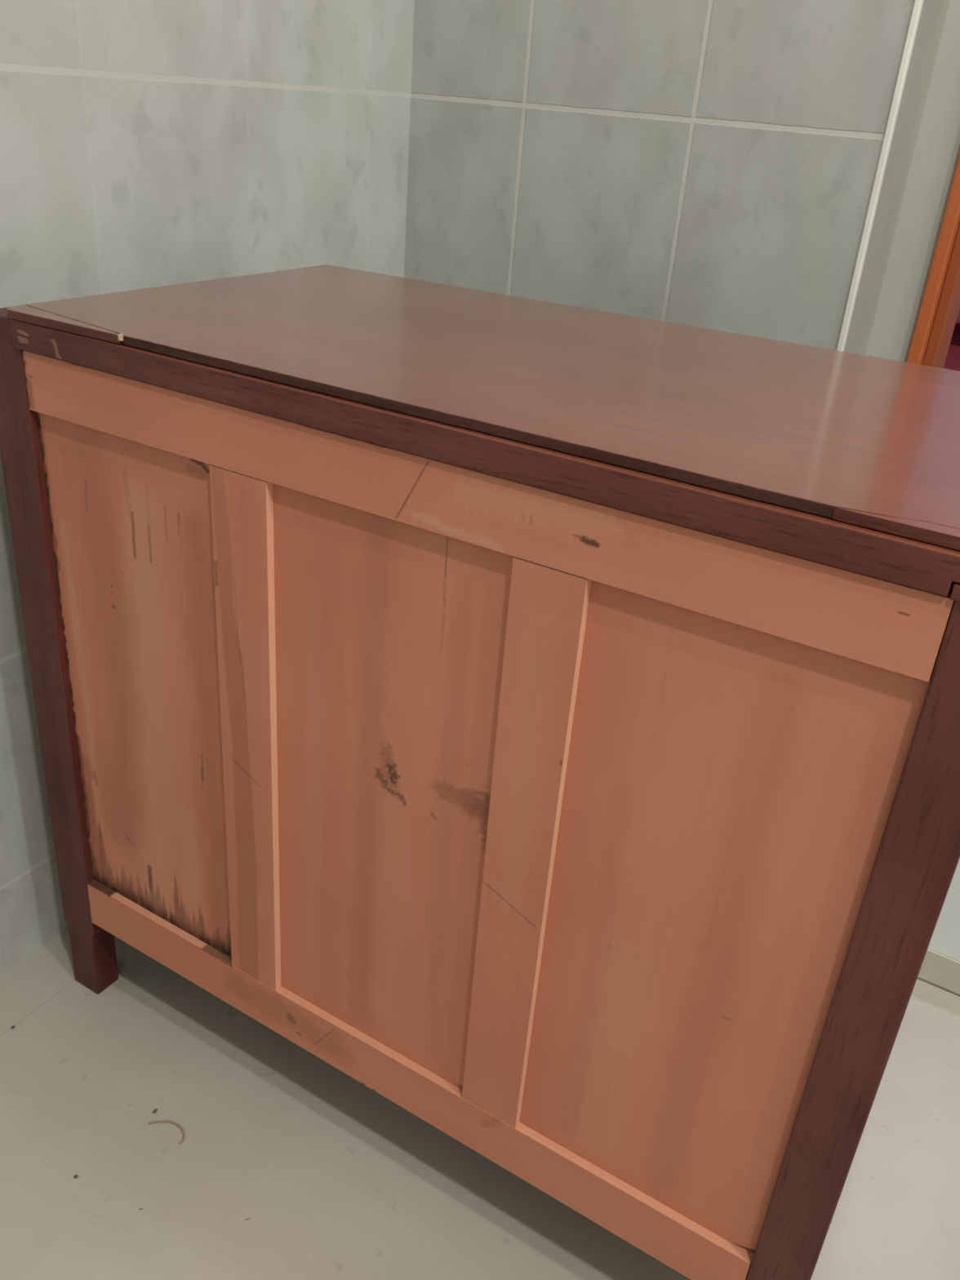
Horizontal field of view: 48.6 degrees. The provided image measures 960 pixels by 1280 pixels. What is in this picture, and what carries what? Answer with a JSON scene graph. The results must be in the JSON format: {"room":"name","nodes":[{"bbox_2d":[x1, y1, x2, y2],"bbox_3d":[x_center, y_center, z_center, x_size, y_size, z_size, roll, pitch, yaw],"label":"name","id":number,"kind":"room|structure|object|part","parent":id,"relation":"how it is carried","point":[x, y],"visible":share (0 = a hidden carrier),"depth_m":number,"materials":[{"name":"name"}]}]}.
{"room":"bathroom","nodes":[
{"label":"bathroom","id":0,"kind":"room"},
{"bbox_2d":[0,0,414,974],"bbox_3d":[-0.899,-0.558,0.128,0.120,2.700,3.287,19,31,26],"label":"wall","id":1,"kind":"structure","parent":0,"point":[144,144],"depth_m":1.17,"materials":[{"name":"tile"}]},
{"bbox_2d":[0,928,959,1279],"bbox_3d":[0.842,0.584,1.232,2.800,0.080,6.000,19,31,26],"label":"floor","id":2,"kind":"structure","parent":0,"point":[335,1179],"depth_m":1.08,"materials":[{"name":"tile"}]},
{"bbox_2d":[147,1120,184,1144],"bbox_3d":[-0.322,0.507,1.104,0.046,0.002,0.017,19,31,26],"label":"fibre curl","id":3,"kind":"object","parent":2,"relation":"on","point":[155,1122],"visible":1,"depth_m":1.11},
{"bbox_2d":[0,264,959,1279],"bbox_3d":[0.026,0.101,1.087,0.854,0.789,0.476,19,31,26],"label":"dresser","id":4,"kind":"object","parent":2,"relation":"on","point":[539,721],"visible":1,"depth_m":0.82,"materials":[{"name":"brown wood"}]},
{"bbox_3d":[-0.429,0.063,1.098,0.049,0.780,0.036,19,31,26],"label":"leg","id":5,"kind":"part","parent":4,"relation":"part of","materials":[{"name":"brown wood"}]},
{"bbox_3d":[-0.321,0.059,1.015,0.229,0.538,0.005,19,31,26],"label":"panel","id":6,"kind":"part","parent":4,"relation":"part of","materials":[{"name":"brown wood"}]},
{"bbox_3d":[-0.084,0.142,0.894,0.228,0.538,0.005,19,31,26],"label":"panel","id":7,"kind":"part","parent":4,"relation":"part of","materials":[{"name":"brown wood"}]},
{"bbox_3d":[-0.049,-0.145,0.736,0.804,0.024,0.026,19,31,26],"label":"rail","id":8,"kind":"part","parent":4,"relation":"part of","materials":[{"name":"brown wood"}]},
{"bbox_3d":[0.148,0.223,0.774,0.226,0.538,0.005,19,31,26],"label":"panel","id":9,"kind":"part","parent":4,"relation":"part of","materials":[{"name":"brown wood"}]},
{"bbox_3d":[0.257,0.302,0.745,0.044,0.780,0.036,19,31,26],"label":"leg","id":10,"kind":"part","parent":4,"relation":"part of","materials":[{"name":"brown wood"}]},
{"bbox_2d":[866,319,959,371],"bbox_3d":[1.348,-0.704,3.061,1.100,0.600,0.920,19,31,26],"label":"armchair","id":11,"kind":"object","parent":2,"relation":"on","point":[952,362],"visible":0.02,"depth_m":2.89,"materials":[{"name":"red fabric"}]},
{"bbox_2d":[877,222,959,326],"bbox_3d":[1.374,-1.071,2.978,0.420,0.378,0.199,19,31,26],"label":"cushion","id":12,"kind":"object","parent":11,"relation":"on","point":[957,322],"visible":0.02,"depth_m":2.96,"materials":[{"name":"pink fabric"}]},
{"bbox_3d":[1.556,-0.896,3.336,0.840,0.480,0.140,19,31,26],"label":"backrest","id":13,"kind":"part","parent":11,"relation":"part of","materials":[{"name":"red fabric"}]},
{"bbox_2d":[404,0,949,355],"bbox_3d":[0.243,-1.008,1.179,0.635,2.700,0.145,19,31,26],"label":"wall","id":14,"kind":"structure","parent":0,"point":[708,164],"depth_m":1.29,"materials":[{"name":"tile"}]},
{"bbox_2d":[835,0,924,351],"bbox_3d":[0.474,-0.889,0.987,0.007,2.700,0.011,19,31,26],"label":"trim","id":15,"kind":"structure","parent":14,"relation":"attached to","point":[917,6],"depth_m":1.17,"materials":[{"name":"white plastic"}]},
{"bbox_2d":[865,0,959,362],"bbox_3d":[1.444,-0.656,0.692,2.039,2.700,0.103,19,31,26],"label":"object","id":16,"kind":"structure","parent":14,"relation":"in","point":[936,151],"depth_m":1.29,"materials":[{"name":"white paint"}]},
{"bbox_2d":[906,152,959,368],"bbox_3d":[0.977,-0.545,1.058,0.886,2.100,0.123,19,31,26],"label":"door frame","id":17,"kind":"structure","parent":16,"relation":"attached to","point":[940,307],"depth_m":1.32,"materials":[{"name":"orange wood"}]},
{"bbox_2d":[917,857,959,996],"bbox_3d":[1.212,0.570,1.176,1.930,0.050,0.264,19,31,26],"label":"wall","id":18,"kind":"structure","parent":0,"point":[940,966],"depth_m":1.37,"materials":[{"name":"white paint"}]}
]}

